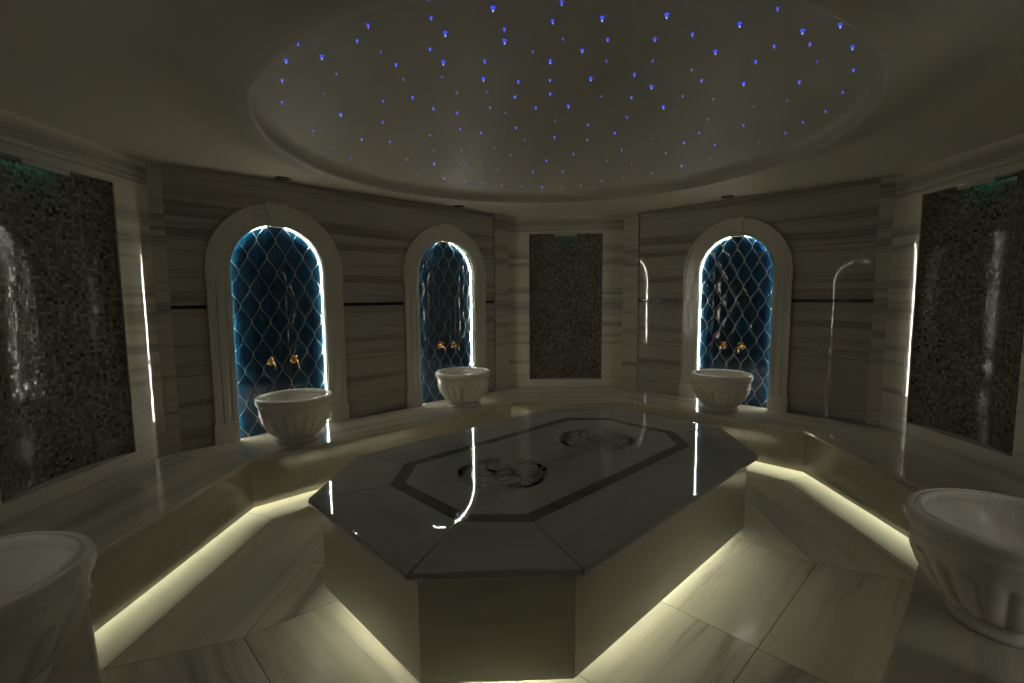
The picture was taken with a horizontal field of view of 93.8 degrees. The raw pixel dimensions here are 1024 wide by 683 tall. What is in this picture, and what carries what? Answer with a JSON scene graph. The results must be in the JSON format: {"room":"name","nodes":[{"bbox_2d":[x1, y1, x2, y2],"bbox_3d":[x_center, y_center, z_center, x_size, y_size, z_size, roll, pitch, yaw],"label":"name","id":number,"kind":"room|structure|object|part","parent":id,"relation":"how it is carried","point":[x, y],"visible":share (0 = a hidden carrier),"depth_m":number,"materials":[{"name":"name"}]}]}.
{"room":"spa","nodes":[
{"label":"spa","id":0,"kind":"room"},
{"bbox_2d":[0,108,166,527],"bbox_3d":[-2.781,0.049,2.790,0.230,2.625,1.602,0,5,2],"label":"panel frame","id":1,"kind":"structure","parent":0,"point":[23,137],"depth_m":3.28,"materials":[{"name":"stone"}]},
{"bbox_2d":[17,158,69,175],"bbox_3d":[-2.699,-1.004,2.769,0.026,0.030,0.280,0,5,2],"label":"lamp","id":2,"kind":"object","parent":1,"relation":"attached to","point":[23,161],"visible":1,"depth_m":2.75,"materials":[{"name":"silver metal"}]},
{"bbox_2d":[0,156,133,502],"bbox_3d":[-2.725,-0.102,2.854,0.097,1.842,0.866,0,5,2],"label":"mosaic panel","id":3,"kind":"object","parent":1,"relation":"attached to","point":[65,399],"visible":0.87,"depth_m":2.90,"materials":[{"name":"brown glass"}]},
{"bbox_2d":[145,160,509,453],"bbox_3d":[-1.407,-0.161,4.913,3.638,2.625,0.190,-6,7,-44],"label":"wall","id":4,"kind":"structure","parent":0,"point":[372,235],"depth_m":4.50,"materials":[{"name":"stone"}]},
{"bbox_2d":[203,202,349,444],"bbox_3d":[-2.008,-0.188,4.188,1.142,1.984,0.044,-6,7,-44],"label":"arch surround","id":5,"kind":"object","parent":4,"relation":"attached to","point":[220,246],"visible":0.97,"depth_m":3.95,"materials":[{"name":"stone"}]},
{"bbox_2d":[230,227,325,437],"bbox_3d":[-2.056,-0.099,4.247,0.767,1.796,0.019,-6,7,-44],"label":"tile panel","id":6,"kind":"object","parent":4,"relation":"attached to","point":[275,274],"visible":0.79,"depth_m":4.19,"materials":[{"name":"blue tile"}]},
{"bbox_2d":[267,357,276,369],"bbox_3d":[-2.068,0.188,4.151,0.062,0.106,0.127,-6,7,-44],"label":"tap","id":7,"kind":"object","parent":6,"relation":"attached to","point":[270,361],"visible":1,"depth_m":4.15,"materials":[{"name":"gold metal"}]},
{"bbox_2d":[290,355,298,367],"bbox_3d":[-1.932,0.175,4.283,0.062,0.106,0.127,-6,7,-44],"label":"tap","id":8,"kind":"object","parent":6,"relation":"attached to","point":[293,359],"visible":1,"depth_m":4.28,"materials":[{"name":"gold metal"}]},
{"bbox_2d":[250,227,327,420],"bbox_3d":[-2.045,-0.101,4.235,0.769,1.782,0.008,-6,7,-44],"label":"light strip","id":9,"kind":"object","parent":4,"relation":"attached to","point":[261,227],"visible":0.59,"depth_m":4.47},
{"bbox_2d":[402,224,487,407],"bbox_3d":[-0.724,-0.315,5.430,1.142,1.984,0.044,-6,7,-44],"label":"arch surround","id":10,"kind":"object","parent":4,"relation":"attached to","point":[446,233],"visible":0.89,"depth_m":5.18,"materials":[{"name":"stone"}]},
{"bbox_2d":[419,242,471,403],"bbox_3d":[-0.772,-0.226,5.489,0.767,1.796,0.019,-6,7,-44],"label":"tile panel","id":11,"kind":"object","parent":4,"relation":"attached to","point":[444,272],"visible":0.84,"depth_m":5.45,"materials":[{"name":"blue tile"}]},
{"bbox_2d":[437,342,445,351],"bbox_3d":[-0.784,0.061,5.394,0.062,0.106,0.127,-6,7,-44],"label":"tap","id":12,"kind":"object","parent":11,"relation":"attached to","point":[439,346],"visible":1,"depth_m":5.39,"materials":[{"name":"gold metal"}]},
{"bbox_2d":[450,341,459,350],"bbox_3d":[-0.647,0.048,5.525,0.062,0.106,0.127,-6,7,-44],"label":"tap","id":13,"kind":"object","parent":11,"relation":"attached to","point":[452,344],"visible":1,"depth_m":5.52,"materials":[{"name":"gold metal"}]},
{"bbox_2d":[450,243,471,342],"bbox_3d":[-0.761,-0.228,5.477,0.769,1.782,0.008,-6,7,-44],"label":"light strip","id":14,"kind":"object","parent":4,"relation":"attached to","point":[450,243],"visible":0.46,"depth_m":5.73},
{"bbox_2d":[94,461,917,682],"bbox_3d":[0.300,1.363,3.222,6.518,0.120,5.493,-6,7,-44],"label":"floor","id":15,"kind":"structure","parent":0,"point":[813,587],"depth_m":2.42,"materials":[{"name":"stone"}]},
{"bbox_2d":[303,506,315,512],"bbox_3d":[-1.520,1.273,3.668,0.120,0.003,0.120,-6,7,-44],"label":"floor drain","id":16,"kind":"object","parent":15,"relation":"on","point":[308,509],"visible":0.43,"depth_m":3.64,"materials":[{"name":"silver metal"}]},
{"bbox_2d":[0,387,1023,682],"bbox_3d":[0.298,1.094,3.197,6.094,0.420,5.069,-6,7,-44],"label":"bench","id":17,"kind":"object","parent":15,"relation":"on","point":[144,522],"visible":0.61,"depth_m":3.25,"materials":[{"name":"beige stone"}]},
{"bbox_2d":[0,530,96,682],"bbox_3d":[-1.604,0.875,1.410,0.601,0.380,0.601,-5,7,-39],"label":"basin","id":18,"kind":"object","parent":17,"relation":"on","point":[46,586],"visible":1,"depth_m":1.44,"materials":[{"name":"white stone"}]},
{"bbox_3d":[-1.571,1.088,1.367,0.600,0.036,2.562,-6,7,-44],"label":"seat","id":19,"kind":"part","parent":17,"relation":"part of","materials":[{"name":"stone"}]},
{"bbox_3d":[-2.292,0.953,2.861,0.732,0.036,1.599,0,5,2],"label":"seat","id":20,"kind":"part","parent":17,"relation":"part of","materials":[{"name":"stone"}]},
{"bbox_2d":[254,388,332,444],"bbox_3d":[-1.810,0.631,4.017,0.601,0.380,0.601,-4,7,-35],"label":"basin","id":21,"kind":"object","parent":17,"relation":"on","point":[292,416],"visible":1,"depth_m":3.83,"materials":[{"name":"white stone"}]},
{"bbox_3d":[-1.123,0.770,4.715,3.635,0.036,0.602,-6,7,-44],"label":"seat","id":22,"kind":"part","parent":17,"relation":"part of","materials":[{"name":"stone"}]},
{"bbox_2d":[435,367,490,407],"bbox_3d":[-0.533,0.505,5.252,0.601,0.380,0.601,4,7,41],"label":"basin","id":23,"kind":"object","parent":17,"relation":"on","point":[462,387],"visible":1,"depth_m":5.05,"materials":[{"name":"white stone"}]},
{"bbox_3d":[0.692,0.655,5.779,1.440,0.036,0.824,0,5,0],"label":"seat","id":24,"kind":"part","parent":17,"relation":"part of","materials":[{"name":"stone"}]},
{"bbox_2d":[690,369,753,412],"bbox_3d":[2.158,0.511,4.959,0.601,0.380,0.601,4,7,41],"label":"basin","id":25,"kind":"object","parent":17,"relation":"on","point":[719,390],"visible":1,"depth_m":4.77,"materials":[{"name":"white stone"}]},
{"bbox_3d":[2.125,0.715,5.018,0.618,0.036,2.675,-6,7,-44],"label":"seat","id":26,"kind":"part","parent":17,"relation":"part of","materials":[{"name":"stone"}]},
{"bbox_3d":[2.887,0.852,3.496,0.742,0.036,1.585,0,5,2],"label":"seat","id":27,"kind":"part","parent":17,"relation":"part of","materials":[{"name":"stone"}]},
{"bbox_3d":[1.762,1.032,1.678,3.537,0.036,0.590,-6,7,-44],"label":"seat","id":28,"kind":"part","parent":17,"relation":"part of","materials":[{"name":"stone"}]},
{"bbox_2d":[904,488,1023,649],"bbox_3d":[1.778,0.819,1.713,0.601,0.380,0.601,4,7,41],"label":"basin","id":29,"kind":"object","parent":17,"relation":"on","point":[968,543],"visible":1,"depth_m":1.67,"materials":[{"name":"white stone"}]},
{"bbox_2d":[308,408,757,682],"bbox_3d":[0.294,1.027,3.182,2.866,0.555,1.876,-6,7,-44],"label":"platform","id":30,"kind":"object","parent":15,"relation":"on","point":[524,547],"visible":1,"depth_m":2.31,"materials":[{"name":"stone"}]},
{"bbox_3d":[-0.680,1.115,2.239,0.020,0.472,0.916,-6,7,-44],"label":"panel","id":31,"kind":"part","parent":30,"relation":"part of","materials":[{"name":"stone"}]},
{"bbox_3d":[-0.058,1.140,1.926,0.617,0.471,0.020,-1,5,-2],"label":"panel","id":32,"kind":"part","parent":30,"relation":"part of","materials":[{"name":"stone"}]},
{"bbox_3d":[0.895,1.072,2.564,1.814,0.472,0.020,-6,7,-44],"label":"panel","id":33,"kind":"part","parent":30,"relation":"part of","materials":[{"name":"stone"}]},
{"bbox_2d":[0,0,1023,215],"bbox_3d":[0.279,-1.298,2.972,6.518,0.225,5.493,-6,7,-44],"label":"ceiling","id":34,"kind":"structure","parent":0,"point":[198,84],"depth_m":2.26,"materials":[{"name":"paint"}]},
{"bbox_2d":[274,176,289,180],"bbox_3d":[-1.927,-1.367,4.024,0.124,0.008,0.124,-6,7,-44],"label":"recessed light","id":35,"kind":"object","parent":34,"relation":"in","point":[277,177],"visible":1,"depth_m":4.02,"materials":[{"name":"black metal"}]},
{"bbox_2d":[721,195,733,197],"bbox_3d":[2.214,-1.485,4.919,0.124,0.008,0.124,-6,7,-44],"label":"recessed light","id":36,"kind":"object","parent":34,"relation":"in","point":[726,196],"visible":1,"depth_m":4.91,"materials":[{"name":"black metal"}]},
{"bbox_2d":[508,215,623,387],"bbox_3d":[0.685,-0.301,6.220,1.443,2.625,0.230,0,5,0],"label":"wall","id":37,"kind":"structure","parent":0,"point":[611,227],"depth_m":6.07,"materials":[{"name":"stone"}]},
{"bbox_2d":[529,234,602,378],"bbox_3d":[0.684,-0.439,6.152,0.924,1.842,0.097,0,5,0],"label":"mosaic panel","id":38,"kind":"object","parent":37,"relation":"attached to","point":[565,272],"visible":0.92,"depth_m":6.16,"materials":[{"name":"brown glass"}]},
{"bbox_2d":[621,175,895,425],"bbox_3d":[2.408,-0.220,5.213,0.190,2.625,2.678,-6,7,-44],"label":"wall","id":39,"kind":"structure","parent":0,"point":[838,236],"depth_m":4.61,"materials":[{"name":"stone"}]},
{"bbox_2d":[698,236,747,368],"bbox_3d":[2.396,-0.224,5.163,0.008,1.782,0.769,-6,7,-44],"label":"light strip","id":40,"kind":"object","parent":39,"relation":"attached to","point":[746,236],"visible":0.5,"depth_m":5.42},
{"bbox_2d":[699,236,772,407],"bbox_3d":[2.408,-0.222,5.175,0.019,1.796,0.767,-6,7,-44],"label":"tile panel","id":41,"kind":"object","parent":39,"relation":"attached to","point":[737,272],"visible":0.77,"depth_m":5.13,"materials":[{"name":"blue tile"}]},
{"bbox_2d":[719,341,726,351],"bbox_3d":[2.288,0.053,5.214,0.127,0.106,0.062,-6,7,-44],"label":"tap","id":42,"kind":"object","parent":41,"relation":"attached to","point":[724,345],"visible":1,"depth_m":5.21,"materials":[{"name":"gold metal"}]},
{"bbox_2d":[737,342,745,352],"bbox_3d":[2.420,0.065,5.079,0.127,0.106,0.062,-6,7,-44],"label":"tap","id":43,"kind":"object","parent":41,"relation":"attached to","point":[742,346],"visible":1,"depth_m":5.08,"materials":[{"name":"gold metal"}]},
{"bbox_2d":[679,217,793,412],"bbox_3d":[2.356,-0.311,5.117,0.044,1.984,1.142,-6,7,-44],"label":"arch surround","id":44,"kind":"object","parent":39,"relation":"attached to","point":[780,252],"visible":0.96,"depth_m":4.87,"materials":[{"name":"stone"}]},
{"bbox_2d":[880,133,1023,478],"bbox_3d":[3.366,-0.057,3.397,0.230,2.625,1.588,0,5,2],"label":"wall","id":45,"kind":"structure","parent":0,"point":[1005,157],"depth_m":3.87,"materials":[{"name":"stone"}]},
{"bbox_2d":[908,171,1023,455],"bbox_3d":[3.313,-0.207,3.455,0.097,1.842,0.866,0,5,2],"label":"mosaic panel","id":46,"kind":"object","parent":45,"relation":"attached to","point":[969,330],"visible":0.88,"depth_m":3.49,"materials":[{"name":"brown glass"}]},
{"bbox_2d":[957,177,998,189],"bbox_3d":[3.272,-1.109,3.371,0.026,0.030,0.280,0,5,2],"label":"lamp","id":47,"kind":"object","parent":45,"relation":"attached to","point":[992,179],"visible":1,"depth_m":3.35,"materials":[{"name":"silver metal"}]}
]}

